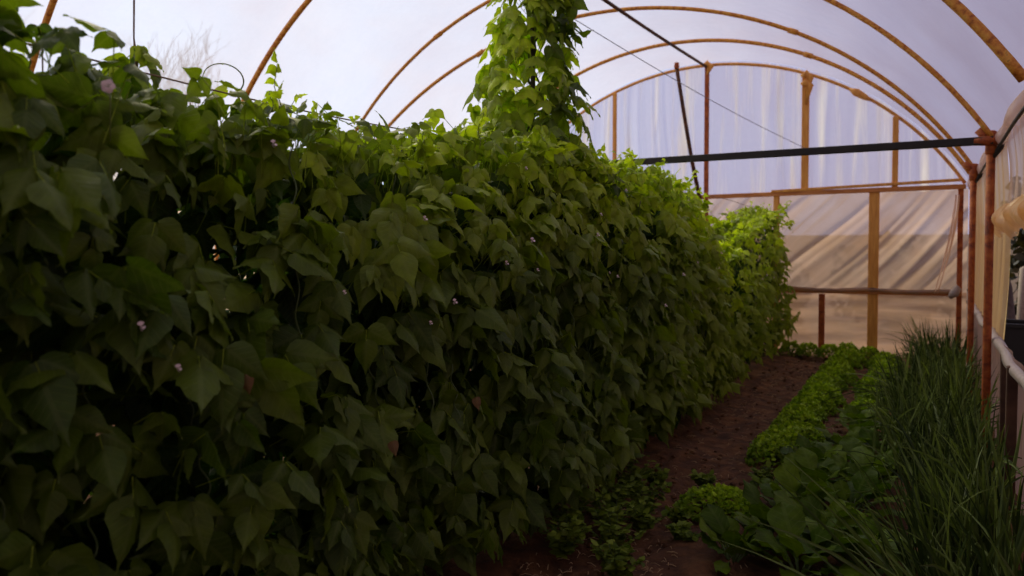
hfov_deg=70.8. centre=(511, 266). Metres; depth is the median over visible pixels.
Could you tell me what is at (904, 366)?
clump
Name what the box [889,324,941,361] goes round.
clump
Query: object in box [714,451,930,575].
clump
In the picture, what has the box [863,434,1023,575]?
clump
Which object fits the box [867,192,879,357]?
upright
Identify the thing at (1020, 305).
fence post
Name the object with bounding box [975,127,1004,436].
post
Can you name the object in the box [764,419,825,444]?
plant
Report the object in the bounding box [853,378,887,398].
plant
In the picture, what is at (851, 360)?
plant
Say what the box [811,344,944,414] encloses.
clump
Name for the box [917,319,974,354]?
clump
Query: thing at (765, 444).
plant
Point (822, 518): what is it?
leafy plant
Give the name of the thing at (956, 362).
clump
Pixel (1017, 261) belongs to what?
shrub
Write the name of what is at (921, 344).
clump
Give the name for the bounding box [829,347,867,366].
plant
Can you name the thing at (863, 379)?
plant
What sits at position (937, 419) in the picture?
clump
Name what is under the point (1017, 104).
ceiling
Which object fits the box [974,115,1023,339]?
wall
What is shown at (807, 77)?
upright
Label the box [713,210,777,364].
plant
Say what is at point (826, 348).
plant
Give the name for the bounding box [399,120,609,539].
plant
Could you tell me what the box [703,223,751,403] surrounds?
plant
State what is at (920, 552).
clump
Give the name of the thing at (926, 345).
clump
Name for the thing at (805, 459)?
leafy plant
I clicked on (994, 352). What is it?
curtain
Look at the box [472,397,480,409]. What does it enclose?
dry leaf
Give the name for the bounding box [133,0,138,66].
twine
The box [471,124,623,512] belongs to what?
plant
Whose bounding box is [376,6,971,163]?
hoop
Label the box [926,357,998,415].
clump
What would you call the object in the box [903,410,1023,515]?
clump
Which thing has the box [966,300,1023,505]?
rail
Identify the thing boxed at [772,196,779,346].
upright
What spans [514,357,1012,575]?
crumbs
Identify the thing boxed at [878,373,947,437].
clump
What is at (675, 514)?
weed
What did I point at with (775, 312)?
plant
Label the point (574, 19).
wire
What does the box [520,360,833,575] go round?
litter
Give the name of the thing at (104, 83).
flower
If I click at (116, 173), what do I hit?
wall
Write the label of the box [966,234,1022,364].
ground
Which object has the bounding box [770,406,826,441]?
plant
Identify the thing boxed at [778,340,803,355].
plant
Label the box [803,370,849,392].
plant
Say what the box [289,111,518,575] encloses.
plant
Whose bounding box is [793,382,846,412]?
plant
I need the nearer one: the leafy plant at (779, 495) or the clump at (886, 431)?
the leafy plant at (779, 495)
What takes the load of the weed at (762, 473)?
on the floor
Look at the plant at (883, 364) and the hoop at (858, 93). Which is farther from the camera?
the hoop at (858, 93)
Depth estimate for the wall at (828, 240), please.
9.07 m
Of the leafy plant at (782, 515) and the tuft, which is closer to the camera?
the tuft
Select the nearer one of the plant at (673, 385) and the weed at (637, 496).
the weed at (637, 496)
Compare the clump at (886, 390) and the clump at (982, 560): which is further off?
the clump at (886, 390)
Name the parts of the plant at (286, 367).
vine stem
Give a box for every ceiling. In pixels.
[3,0,1023,178]
[967,90,1023,187]
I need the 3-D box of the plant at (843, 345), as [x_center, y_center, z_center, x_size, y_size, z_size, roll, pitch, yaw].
[4.087,1.030,8.742,0.357,0.224,0.376,1,2,30]
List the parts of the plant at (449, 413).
vine stem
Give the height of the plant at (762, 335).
1.705 m
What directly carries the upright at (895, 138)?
attached to the wall rail at (953, 186)
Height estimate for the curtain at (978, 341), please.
0.608 m
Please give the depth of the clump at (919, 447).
3.40 m
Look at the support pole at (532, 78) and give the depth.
4.00 m
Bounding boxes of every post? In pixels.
[962,161,982,393]
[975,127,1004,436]
[1017,266,1023,319]
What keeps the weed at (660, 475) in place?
on the floor
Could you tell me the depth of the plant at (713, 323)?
5.64 m
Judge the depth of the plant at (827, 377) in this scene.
6.62 m
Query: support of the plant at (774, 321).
on the floor
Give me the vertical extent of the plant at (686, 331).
2.058 m
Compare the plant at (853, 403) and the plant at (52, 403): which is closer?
the plant at (52, 403)
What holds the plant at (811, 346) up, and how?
on the floor
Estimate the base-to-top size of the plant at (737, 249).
1.592 m
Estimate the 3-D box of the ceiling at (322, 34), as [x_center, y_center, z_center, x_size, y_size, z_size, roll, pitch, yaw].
[-0.232,-1.740,4.965,6.337,1.860,11.440,1,2,30]
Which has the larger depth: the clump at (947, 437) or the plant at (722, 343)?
the plant at (722, 343)
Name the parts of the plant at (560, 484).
vine stem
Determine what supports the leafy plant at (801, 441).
on the floor
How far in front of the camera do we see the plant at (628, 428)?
3.91 m
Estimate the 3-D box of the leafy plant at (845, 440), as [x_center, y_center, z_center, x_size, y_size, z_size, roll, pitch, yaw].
[2.103,1.174,4.354,0.437,0.203,0.456,0,2,1]
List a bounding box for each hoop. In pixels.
[30,0,57,71]
[215,0,1023,259]
[355,0,993,135]
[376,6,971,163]
[545,38,968,174]
[569,62,966,183]
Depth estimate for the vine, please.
3.83 m
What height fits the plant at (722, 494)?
0.165 m
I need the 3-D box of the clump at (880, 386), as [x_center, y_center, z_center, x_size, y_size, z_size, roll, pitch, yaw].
[2.948,0.958,5.740,0.687,0.565,0.820,-1,2,-34]
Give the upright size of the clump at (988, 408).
0.552 m
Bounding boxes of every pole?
[530,27,535,131]
[674,62,701,198]
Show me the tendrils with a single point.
(220, 88)
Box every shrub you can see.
[1009,228,1023,314]
[1010,228,1021,257]
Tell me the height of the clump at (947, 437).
0.553 m
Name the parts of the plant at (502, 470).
vine stem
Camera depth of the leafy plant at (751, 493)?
3.30 m
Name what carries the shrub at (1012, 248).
on the ground
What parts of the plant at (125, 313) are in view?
flower, vine stem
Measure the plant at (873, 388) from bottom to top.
0.191 m
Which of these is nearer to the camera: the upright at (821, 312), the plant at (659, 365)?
the plant at (659, 365)
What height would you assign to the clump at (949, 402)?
0.553 m
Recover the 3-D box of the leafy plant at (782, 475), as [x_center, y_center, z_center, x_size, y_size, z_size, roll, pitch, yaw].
[1.434,1.158,3.604,0.407,0.280,0.438,1,2,30]
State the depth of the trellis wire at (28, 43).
2.25 m
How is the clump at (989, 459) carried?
on the floor
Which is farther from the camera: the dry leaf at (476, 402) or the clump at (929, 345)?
the clump at (929, 345)
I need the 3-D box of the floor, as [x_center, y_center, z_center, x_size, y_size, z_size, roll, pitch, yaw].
[-0.236,1.246,5.090,6.400,0.118,11.500,1,2,30]
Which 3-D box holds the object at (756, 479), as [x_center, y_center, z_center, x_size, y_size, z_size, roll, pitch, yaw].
[1.435,1.227,3.997,0.167,0.116,0.217,-1,2,-29]
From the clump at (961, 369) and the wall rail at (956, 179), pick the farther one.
the wall rail at (956, 179)
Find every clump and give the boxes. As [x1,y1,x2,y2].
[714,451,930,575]
[794,465,976,575]
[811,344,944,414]
[813,367,945,444]
[817,403,981,506]
[820,355,950,412]
[842,444,998,575]
[847,438,1012,546]
[850,357,992,417]
[852,485,1018,575]
[856,344,973,401]
[857,376,992,477]
[859,372,943,437]
[860,419,983,532]
[861,376,992,454]
[861,392,996,482]
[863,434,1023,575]
[867,361,969,403]
[868,399,1021,495]
[870,349,947,381]
[873,400,1022,507]
[874,333,964,377]
[877,345,940,378]
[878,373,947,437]
[879,316,939,352]
[879,379,998,443]
[880,351,996,434]
[886,350,993,402]
[887,408,1023,565]
[888,352,950,395]
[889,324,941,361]
[889,325,943,362]
[889,331,980,373]
[892,329,965,356]
[893,324,974,359]
[897,327,943,366]
[897,385,1018,467]
[900,353,973,400]
[900,429,1023,519]
[901,450,1022,575]
[901,467,1023,575]
[902,327,975,361]
[903,318,976,361]
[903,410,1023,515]
[906,355,994,420]
[908,325,966,368]
[908,384,1022,488]
[916,341,981,405]
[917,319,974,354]
[917,386,1004,469]
[922,467,1023,575]
[923,337,981,375]
[924,347,981,406]
[926,341,981,379]
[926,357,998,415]
[930,357,999,432]
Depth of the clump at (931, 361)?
5.55 m
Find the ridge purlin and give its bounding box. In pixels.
[602,0,706,67]
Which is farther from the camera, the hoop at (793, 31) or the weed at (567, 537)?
the hoop at (793, 31)
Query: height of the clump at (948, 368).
0.587 m
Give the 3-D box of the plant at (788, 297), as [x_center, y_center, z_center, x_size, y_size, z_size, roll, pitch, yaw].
[3.197,0.165,9.215,0.873,1.990,0.689,1,2,33]
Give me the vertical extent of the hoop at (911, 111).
3.921 m
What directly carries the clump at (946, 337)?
on the floor
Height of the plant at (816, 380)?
0.218 m
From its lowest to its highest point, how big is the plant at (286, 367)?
1.973 m
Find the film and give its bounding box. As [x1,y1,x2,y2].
[934,195,959,293]
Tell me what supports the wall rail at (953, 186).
attached to the upright at (707, 63)
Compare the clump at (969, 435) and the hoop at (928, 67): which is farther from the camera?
the hoop at (928, 67)
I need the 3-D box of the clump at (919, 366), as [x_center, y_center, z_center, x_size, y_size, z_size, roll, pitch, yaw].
[2.877,0.942,4.983,0.689,0.641,0.739,0,2,8]
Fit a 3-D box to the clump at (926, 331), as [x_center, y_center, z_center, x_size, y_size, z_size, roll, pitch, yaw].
[4.249,0.899,7.105,0.961,0.601,0.706,1,2,30]
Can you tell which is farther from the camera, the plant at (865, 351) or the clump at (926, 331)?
the plant at (865, 351)
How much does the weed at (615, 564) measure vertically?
0.176 m
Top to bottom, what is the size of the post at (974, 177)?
2.317 m
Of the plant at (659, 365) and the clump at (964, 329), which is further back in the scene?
the clump at (964, 329)
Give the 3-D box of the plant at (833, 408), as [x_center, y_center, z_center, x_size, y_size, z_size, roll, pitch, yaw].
[2.483,1.124,5.927,0.386,0.205,0.355,-1,2,-27]
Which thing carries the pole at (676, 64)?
attached to the wall rail at (953, 186)
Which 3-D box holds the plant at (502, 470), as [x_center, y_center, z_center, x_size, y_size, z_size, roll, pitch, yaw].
[-0.304,0.329,3.079,1.032,2.013,0.697,1,2,34]
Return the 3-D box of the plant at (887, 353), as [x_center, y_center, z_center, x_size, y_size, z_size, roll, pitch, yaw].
[4.261,1.057,8.217,0.404,0.200,0.353,1,2,30]
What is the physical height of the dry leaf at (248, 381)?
0.053 m
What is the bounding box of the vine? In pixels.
[462,0,635,220]
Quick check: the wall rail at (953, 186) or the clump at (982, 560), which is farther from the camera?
the wall rail at (953, 186)
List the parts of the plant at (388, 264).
vine stem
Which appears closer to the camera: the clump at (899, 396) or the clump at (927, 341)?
the clump at (899, 396)
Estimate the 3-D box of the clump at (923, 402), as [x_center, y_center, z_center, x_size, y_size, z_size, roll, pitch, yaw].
[2.641,0.990,4.867,0.662,0.553,0.875,1,2,30]
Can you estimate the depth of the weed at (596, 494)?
3.49 m
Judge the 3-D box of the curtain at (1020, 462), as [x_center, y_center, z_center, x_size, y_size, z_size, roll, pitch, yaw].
[2.582,0.918,3.589,0.079,0.624,0.382,1,2,30]
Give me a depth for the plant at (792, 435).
4.75 m
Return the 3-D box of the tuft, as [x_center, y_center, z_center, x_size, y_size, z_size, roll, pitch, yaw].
[-1.111,-0.431,2.092,0.349,0.424,0.406,-1,2,-38]
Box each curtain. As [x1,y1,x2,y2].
[973,315,982,387]
[990,343,999,437]
[1004,345,1023,370]
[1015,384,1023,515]
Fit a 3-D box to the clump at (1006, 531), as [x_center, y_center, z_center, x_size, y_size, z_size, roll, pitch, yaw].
[1.882,1.019,2.531,0.647,0.633,0.672,0,2,-14]
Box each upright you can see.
[612,93,616,159]
[704,60,713,220]
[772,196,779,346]
[801,70,813,187]
[818,294,824,354]
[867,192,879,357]
[892,116,898,186]
[956,189,963,350]
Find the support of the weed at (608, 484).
on the floor
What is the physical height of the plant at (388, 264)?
1.944 m
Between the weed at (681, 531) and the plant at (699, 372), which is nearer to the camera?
the weed at (681, 531)
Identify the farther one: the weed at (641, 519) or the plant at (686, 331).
the plant at (686, 331)
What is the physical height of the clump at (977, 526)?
0.571 m
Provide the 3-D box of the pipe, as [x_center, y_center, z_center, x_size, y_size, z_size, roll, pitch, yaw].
[2.467,-0.763,3.461,0.020,0.032,11.300,1,2,30]
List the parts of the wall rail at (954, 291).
rail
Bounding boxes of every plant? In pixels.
[0,0,120,575]
[0,8,296,575]
[89,48,394,575]
[177,93,456,575]
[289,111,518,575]
[342,107,577,575]
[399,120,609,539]
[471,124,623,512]
[522,143,659,488]
[556,153,680,457]
[572,147,703,450]
[604,158,711,448]
[628,168,728,428]
[652,187,733,416]
[672,483,753,521]
[696,208,743,404]
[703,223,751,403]
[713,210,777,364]
[717,220,773,371]
[720,205,793,359]
[720,233,770,380]
[721,208,791,365]
[722,238,761,383]
[730,201,796,359]
[736,200,800,354]
[744,433,788,467]
[747,426,810,459]
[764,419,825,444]
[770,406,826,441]
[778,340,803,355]
[778,396,827,420]
[781,403,816,421]
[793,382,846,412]
[796,342,821,357]
[798,391,839,415]
[802,378,845,401]
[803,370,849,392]
[805,373,841,393]
[816,344,838,357]
[817,365,855,386]
[818,359,855,374]
[820,359,858,383]
[825,356,851,366]
[827,352,862,369]
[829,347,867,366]
[837,341,859,352]
[839,396,885,422]
[852,374,885,391]
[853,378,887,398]
[855,387,886,406]
[860,345,878,359]
[860,367,894,383]
[866,355,902,368]
[867,358,893,372]
[868,351,902,366]
[872,361,900,375]
[873,366,897,375]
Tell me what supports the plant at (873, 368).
on the floor
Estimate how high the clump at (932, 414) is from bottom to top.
0.598 m
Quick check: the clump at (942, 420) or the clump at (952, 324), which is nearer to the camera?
the clump at (942, 420)
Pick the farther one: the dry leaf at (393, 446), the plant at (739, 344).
the plant at (739, 344)
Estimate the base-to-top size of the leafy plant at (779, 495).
0.257 m
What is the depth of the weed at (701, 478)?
4.18 m
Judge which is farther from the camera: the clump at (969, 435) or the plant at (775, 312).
the plant at (775, 312)
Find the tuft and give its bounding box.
[101,45,187,145]
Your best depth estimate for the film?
8.34 m
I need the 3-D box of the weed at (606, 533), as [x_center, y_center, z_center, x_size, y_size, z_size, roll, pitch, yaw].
[0.445,1.210,3.269,0.313,0.190,0.193,1,2,30]
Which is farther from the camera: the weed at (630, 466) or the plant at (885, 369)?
the plant at (885, 369)
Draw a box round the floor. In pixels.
[83,348,1023,575]
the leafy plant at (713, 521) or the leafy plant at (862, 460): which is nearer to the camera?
the leafy plant at (713, 521)
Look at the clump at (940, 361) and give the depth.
5.73 m
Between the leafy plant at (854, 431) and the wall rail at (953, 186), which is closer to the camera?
the leafy plant at (854, 431)
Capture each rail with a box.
[693,184,965,198]
[771,178,960,192]
[779,285,961,298]
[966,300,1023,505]
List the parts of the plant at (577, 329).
vine stem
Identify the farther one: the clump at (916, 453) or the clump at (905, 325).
the clump at (905, 325)
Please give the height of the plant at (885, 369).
0.190 m
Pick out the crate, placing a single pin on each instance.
(1014, 328)
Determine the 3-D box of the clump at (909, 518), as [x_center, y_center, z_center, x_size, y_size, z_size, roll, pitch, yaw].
[1.423,0.998,2.549,0.522,0.674,0.857,1,2,30]
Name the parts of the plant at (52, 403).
vine stem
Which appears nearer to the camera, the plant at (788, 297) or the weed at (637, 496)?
the weed at (637, 496)
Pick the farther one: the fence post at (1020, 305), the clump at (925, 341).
the fence post at (1020, 305)
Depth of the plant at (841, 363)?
7.27 m
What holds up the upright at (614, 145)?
on the floor
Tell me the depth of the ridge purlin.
8.08 m
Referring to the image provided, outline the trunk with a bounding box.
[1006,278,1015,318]
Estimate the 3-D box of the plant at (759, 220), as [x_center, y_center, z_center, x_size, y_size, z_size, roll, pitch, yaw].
[2.616,0.260,8.159,0.889,1.840,0.765,2,2,45]
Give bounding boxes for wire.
[28,43,759,207]
[574,19,803,147]
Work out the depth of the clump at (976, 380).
4.90 m
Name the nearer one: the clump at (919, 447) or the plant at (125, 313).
the plant at (125, 313)
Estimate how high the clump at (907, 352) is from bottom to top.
0.524 m
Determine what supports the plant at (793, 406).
on the floor
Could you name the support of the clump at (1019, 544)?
on the floor
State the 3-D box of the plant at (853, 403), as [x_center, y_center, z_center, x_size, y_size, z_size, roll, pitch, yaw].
[2.790,1.129,5.682,0.381,0.210,0.352,-1,2,-34]
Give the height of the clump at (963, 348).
0.631 m
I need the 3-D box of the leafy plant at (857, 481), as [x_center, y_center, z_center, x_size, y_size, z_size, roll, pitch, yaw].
[1.724,1.158,3.630,0.516,0.279,0.496,1,2,30]
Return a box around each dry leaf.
[243,374,253,394]
[388,440,398,455]
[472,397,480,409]
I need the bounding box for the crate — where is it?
[1004,319,1023,365]
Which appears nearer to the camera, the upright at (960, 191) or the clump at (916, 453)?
the clump at (916, 453)
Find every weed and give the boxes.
[538,504,592,559]
[541,487,610,529]
[576,507,645,553]
[582,483,648,530]
[590,538,644,575]
[601,475,640,511]
[611,457,661,487]
[626,500,667,533]
[627,473,671,509]
[633,466,669,487]
[665,506,696,522]
[665,520,700,540]
[689,469,716,485]
[748,459,775,483]
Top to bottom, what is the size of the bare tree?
9.713 m
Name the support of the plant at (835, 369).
on the floor
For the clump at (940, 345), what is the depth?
6.29 m
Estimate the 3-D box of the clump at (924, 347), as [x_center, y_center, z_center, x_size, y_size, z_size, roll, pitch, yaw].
[3.910,0.951,6.228,0.631,0.549,0.469,1,2,30]
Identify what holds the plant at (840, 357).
on the floor
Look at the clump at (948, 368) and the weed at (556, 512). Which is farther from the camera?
the clump at (948, 368)
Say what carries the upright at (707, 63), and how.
on the floor
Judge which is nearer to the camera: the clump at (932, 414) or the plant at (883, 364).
the clump at (932, 414)
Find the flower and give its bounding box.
[101,79,115,140]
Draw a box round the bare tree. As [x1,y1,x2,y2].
[120,17,217,85]
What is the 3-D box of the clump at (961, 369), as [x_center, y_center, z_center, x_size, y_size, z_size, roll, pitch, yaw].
[3.003,0.960,5.314,0.875,0.586,0.898,-1,2,-38]
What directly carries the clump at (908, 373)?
on the floor
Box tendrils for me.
[202,63,243,97]
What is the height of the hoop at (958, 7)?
3.922 m
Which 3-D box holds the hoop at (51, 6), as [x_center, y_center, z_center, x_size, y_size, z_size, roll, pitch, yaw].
[-1.200,-0.612,3.398,6.270,3.921,0.068,1,2,37]
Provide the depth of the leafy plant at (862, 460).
4.04 m
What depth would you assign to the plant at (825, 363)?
7.61 m
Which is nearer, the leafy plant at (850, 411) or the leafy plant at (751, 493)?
the leafy plant at (751, 493)
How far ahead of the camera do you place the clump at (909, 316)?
8.21 m
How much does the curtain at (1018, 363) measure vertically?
0.038 m
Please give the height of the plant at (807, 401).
0.208 m
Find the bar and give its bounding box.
[609,136,997,164]
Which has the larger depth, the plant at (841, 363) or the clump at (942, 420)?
the plant at (841, 363)
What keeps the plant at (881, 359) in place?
on the floor
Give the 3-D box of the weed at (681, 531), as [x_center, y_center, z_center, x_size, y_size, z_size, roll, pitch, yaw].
[0.806,1.259,3.390,0.178,0.110,0.168,1,2,30]
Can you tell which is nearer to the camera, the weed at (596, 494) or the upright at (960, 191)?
the weed at (596, 494)
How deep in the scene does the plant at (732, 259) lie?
6.74 m
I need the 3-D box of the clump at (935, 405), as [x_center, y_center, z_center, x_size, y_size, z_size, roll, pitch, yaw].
[2.735,1.011,4.439,0.739,0.536,0.422,1,2,30]
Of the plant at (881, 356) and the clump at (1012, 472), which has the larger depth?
the plant at (881, 356)
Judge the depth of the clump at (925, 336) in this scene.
7.49 m
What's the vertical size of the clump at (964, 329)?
0.512 m
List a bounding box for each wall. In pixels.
[113,172,245,311]
[577,61,968,356]
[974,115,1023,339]
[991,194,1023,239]
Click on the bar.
(982, 140)
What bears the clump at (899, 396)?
on the floor
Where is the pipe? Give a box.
[969,106,1023,188]
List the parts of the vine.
vine stem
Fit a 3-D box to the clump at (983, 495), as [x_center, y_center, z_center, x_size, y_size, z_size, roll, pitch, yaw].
[1.947,0.982,3.126,0.664,0.672,0.671,1,2,30]

